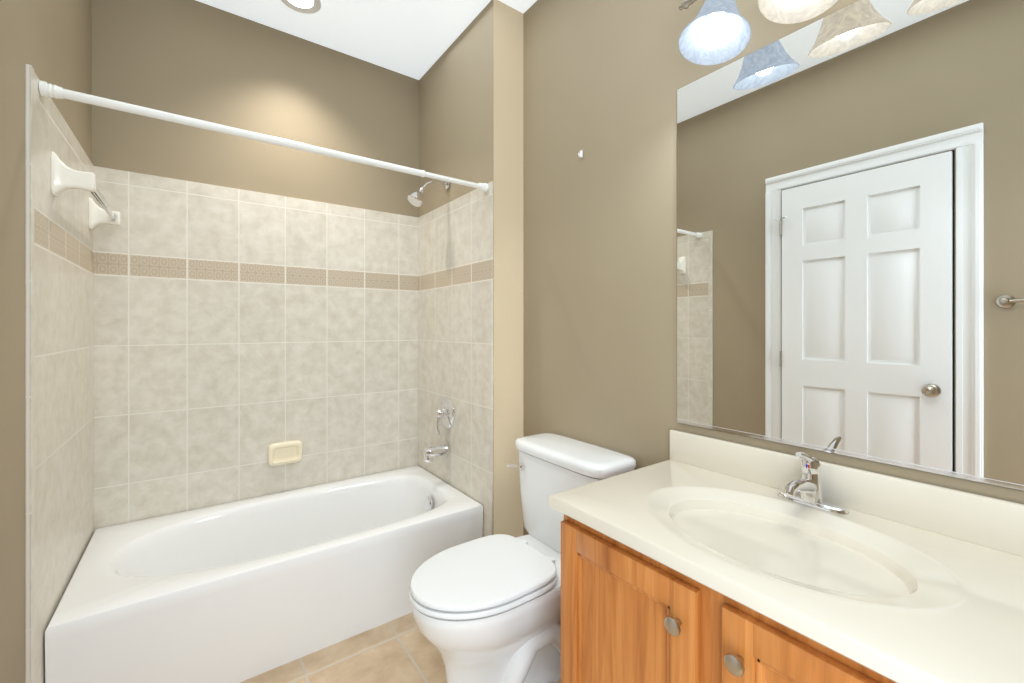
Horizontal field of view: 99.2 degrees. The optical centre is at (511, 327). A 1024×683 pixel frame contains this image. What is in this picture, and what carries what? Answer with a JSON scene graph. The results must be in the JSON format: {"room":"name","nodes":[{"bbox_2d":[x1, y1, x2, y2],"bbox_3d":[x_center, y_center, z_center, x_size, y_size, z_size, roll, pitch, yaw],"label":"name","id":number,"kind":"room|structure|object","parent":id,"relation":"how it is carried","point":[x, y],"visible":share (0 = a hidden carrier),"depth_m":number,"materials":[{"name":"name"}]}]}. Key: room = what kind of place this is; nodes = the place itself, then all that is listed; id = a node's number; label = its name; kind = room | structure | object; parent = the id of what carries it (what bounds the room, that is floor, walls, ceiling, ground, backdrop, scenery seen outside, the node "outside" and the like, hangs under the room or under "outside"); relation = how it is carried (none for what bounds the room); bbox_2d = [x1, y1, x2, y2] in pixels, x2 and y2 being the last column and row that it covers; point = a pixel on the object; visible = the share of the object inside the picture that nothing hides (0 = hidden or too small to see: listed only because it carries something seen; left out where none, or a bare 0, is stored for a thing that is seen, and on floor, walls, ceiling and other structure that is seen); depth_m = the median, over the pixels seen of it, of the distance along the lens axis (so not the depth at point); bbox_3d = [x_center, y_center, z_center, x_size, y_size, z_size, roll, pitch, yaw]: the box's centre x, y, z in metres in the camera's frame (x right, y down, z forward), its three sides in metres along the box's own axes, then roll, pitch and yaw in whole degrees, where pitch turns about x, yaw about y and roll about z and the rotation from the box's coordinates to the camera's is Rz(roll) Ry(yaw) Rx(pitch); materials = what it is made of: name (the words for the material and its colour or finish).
{"room":"bathroom","nodes":[
{"label":"bathroom","id":0,"kind":"room"},
{"bbox_2d":[0,0,91,682],"bbox_3d":[-0.843,-0.155,0.438,0.120,2.850,3.740,0,0,-36],"label":"wall","id":1,"kind":"structure","parent":0,"point":[50,41],"depth_m":1.10,"materials":[{"name":"paint"}]},
{"bbox_2d":[25,64,33,682],"bbox_3d":[-1.294,0.285,1.169,0.010,1.970,0.027,0,0,-36],"label":"trim","id":2,"kind":"structure","parent":1,"relation":"attached to","point":[29,373],"depth_m":1.16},
{"bbox_2d":[34,207,93,273],"bbox_3d":[-1.562,-0.280,1.535,0.008,0.100,0.880,0,0,-36],"label":"tile left border","id":3,"kind":"structure","parent":1,"relation":"attached to","point":[50,235],"depth_m":1.42,"materials":[{"name":"beige tile"}]},
{"bbox_2d":[34,244,93,682],"bbox_3d":[-1.562,0.520,1.535,0.008,1.500,0.880,0,0,-36],"label":"wall tiles","id":4,"kind":"structure","parent":1,"relation":"attached to","point":[63,411],"depth_m":1.41,"materials":[{"name":"beige tile"}]},
{"bbox_2d":[34,72,93,250],"bbox_3d":[-1.562,-0.515,1.535,0.008,0.370,0.880,0,0,-36],"label":"wall tiles","id":5,"kind":"structure","parent":1,"relation":"attached to","point":[67,210],"depth_m":1.40,"materials":[{"name":"beige tile"}]},
{"bbox_2d":[51,152,120,229],"bbox_3d":[-1.555,-0.475,1.614,0.094,0.132,0.638,0,0,-36],"label":"towel bar","id":6,"kind":"object","parent":5,"relation":"attached to","point":[64,177],"visible":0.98,"depth_m":1.38,"materials":[{"name":"white ceramic"}]},
{"bbox_2d":[39,80,488,191],"bbox_3d":[-0.733,-0.680,1.680,1.502,0.042,0.042,0,0,-36],"label":"shower rod","id":7,"kind":"object","parent":5,"relation":"attached to","point":[46,90],"visible":1,"depth_m":1.49,"materials":[{"name":"white metal"}]},
{"bbox_2d":[92,0,418,216],"bbox_3d":[-1.123,-0.155,2.472,1.820,2.850,0.120,0,0,-36],"label":"wall","id":8,"kind":"structure","parent":0,"point":[195,59],"depth_m":2.23,"materials":[{"name":"paint"}]},
{"bbox_2d":[94,251,417,290],"bbox_3d":[-1.206,-0.280,2.332,1.520,0.100,0.008,0,0,-36],"label":"tile back border","id":9,"kind":"structure","parent":8,"relation":"attached to","point":[117,264],"depth_m":2.21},
{"bbox_2d":[94,274,417,531],"bbox_3d":[-1.206,0.335,2.332,1.520,1.130,0.008,0,0,-36],"label":"wall tiles","id":10,"kind":"structure","parent":8,"relation":"attached to","point":[207,393],"depth_m":2.20,"materials":[{"name":"beige tile"}]},
{"bbox_2d":[268,440,302,465],"bbox_3d":[-1.199,0.667,2.309,0.164,0.116,0.038,0,0,-36],"label":"soap dish","id":11,"kind":"object","parent":10,"relation":"attached to","point":[283,453],"visible":1,"depth_m":2.31,"materials":[{"name":"beige ceramic"}]},
{"bbox_2d":[94,166,417,275],"bbox_3d":[-1.206,-0.515,2.332,1.520,0.370,0.008,0,0,-36],"label":"wall tiles","id":12,"kind":"structure","parent":8,"relation":"attached to","point":[167,217],"depth_m":2.22,"materials":[{"name":"beige tile"}]},
{"bbox_2d":[196,0,536,79],"bbox_3d":[-0.107,-1.630,0.973,1.940,0.100,3.740,0,0,-36],"label":"ceiling","id":13,"kind":"structure","parent":0,"point":[415,39],"depth_m":2.26,"materials":[{"name":"white paint"}]},
{"bbox_2d":[281,0,320,13],"bbox_3d":[-1.018,-1.575,2.091,0.188,0.010,0.188,0,0,-36],"label":"recessed light","id":14,"kind":"object","parent":13,"relation":"in","point":[307,6],"visible":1,"depth_m":2.13,"materials":[{"name":"white paint"}]},
{"bbox_2d":[240,613,560,682],"bbox_3d":[-0.107,1.320,0.973,1.940,0.100,3.740,0,0,-36],"label":"floor","id":15,"kind":"structure","parent":0,"point":[402,649],"depth_m":1.65,"materials":[{"name":"tile"}]},
{"bbox_2d":[45,465,482,682],"bbox_3d":[-0.974,1.070,2.013,1.496,0.400,0.773,0,0,-36],"label":"bathtub","id":16,"kind":"object","parent":15,"relation":"on","point":[238,591],"visible":0.98,"depth_m":1.71,"materials":[{"name":"white ceramic"}]},
{"bbox_2d":[409,433,635,682],"bbox_3d":[0.010,0.872,1.582,0.790,0.796,0.524,0,0,-36],"label":"toilet","id":17,"kind":"object","parent":15,"relation":"on","point":[486,609],"visible":0.9,"depth_m":1.46,"materials":[{"name":"white ceramic"}]},
{"bbox_2d":[549,429,1023,682],"bbox_3d":[0.598,0.787,0.953,0.576,0.966,0.940,0,0,-36],"label":"bathroom vanity","id":18,"kind":"object","parent":15,"relation":"on","point":[695,558],"visible":1,"depth_m":0.91,"materials":[{"name":"brown wood"}]},
{"bbox_2d":[777,451,849,515],"bbox_3d":[0.717,0.377,1.077,0.168,0.145,0.156,0,0,-36],"label":"faucet","id":19,"kind":"object","parent":18,"relation":"on","point":[808,486],"depth_m":1.09,"materials":[{"name":"silver metal"}]},
{"bbox_2d":[419,0,522,537],"bbox_3d":[-0.220,-0.155,2.523,0.300,2.850,0.860,0,0,-36],"label":"wall","id":20,"kind":"structure","parent":0,"point":[471,105],"depth_m":2.16,"materials":[{"name":"paint"}]},
{"bbox_2d":[418,259,492,290],"bbox_3d":[-0.345,-0.280,2.434,0.008,0.100,0.856,0,0,-36],"label":"tile right border","id":21,"kind":"structure","parent":20,"relation":"attached to","point":[473,272],"depth_m":2.35,"materials":[{"name":"beige tile"}]},
{"bbox_2d":[418,279,492,536],"bbox_3d":[-0.345,0.520,2.434,0.008,1.500,0.856,0,0,-36],"label":"wall tiles","id":22,"kind":"structure","parent":20,"relation":"attached to","point":[455,344],"depth_m":2.33,"materials":[{"name":"beige tile"}]},
{"bbox_2d":[423,443,449,462],"bbox_3d":[-0.421,0.686,2.414,0.136,0.098,0.064,0,0,-36],"label":"tub spout","id":23,"kind":"object","parent":22,"relation":"attached to","point":[430,452],"visible":1,"depth_m":2.39,"materials":[{"name":"silver metal"}]},
{"bbox_2d":[435,397,454,434],"bbox_3d":[-0.396,0.493,2.432,0.075,0.202,0.176,0,0,-36],"label":"tub valve","id":24,"kind":"object","parent":22,"relation":"attached to","point":[445,413],"visible":1,"depth_m":2.41,"materials":[{"name":"silver metal"}]},
{"bbox_2d":[418,181,492,275],"bbox_3d":[-0.345,-0.515,2.434,0.008,0.370,0.856,0,0,-36],"label":"wall tiles","id":25,"kind":"structure","parent":20,"relation":"attached to","point":[457,232],"depth_m":2.36,"materials":[{"name":"beige tile"}]},
{"bbox_2d":[407,180,448,206],"bbox_3d":[-0.458,-0.743,2.381,0.234,0.180,0.083,0,0,-36],"label":"shower head","id":26,"kind":"object","parent":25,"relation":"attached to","point":[414,198],"visible":0.96,"depth_m":2.34},
{"bbox_2d":[523,0,1023,535],"bbox_3d":[0.917,-0.155,1.111,0.120,2.850,2.760,0,0,-36],"label":"wall","id":27,"kind":"structure","parent":0,"point":[603,80],"depth_m":1.74,"materials":[{"name":"paint"}]},
{"bbox_2d":[678,0,750,64],"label":"sconce","id":28,"kind":"object","parent":27,"relation":"attached to","point":[714,32],"depth_m":1.25,"materials":[{"name":"white glass"}]},
{"bbox_2d":[758,0,837,23],"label":"sconce","id":29,"kind":"object","parent":27,"relation":"attached to","point":[777,11],"depth_m":1.11,"materials":[{"name":"white glass"}]},
{"bbox_2d":[677,0,1023,490],"bbox_3d":[0.834,-0.243,1.113,0.008,1.134,0.920,0,0,-36],"label":"mirror","id":30,"kind":"object","parent":27,"relation":"attached to","point":[850,230],"visible":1,"depth_m":1.07,"materials":[{"name":"clear glass"}]}
]}

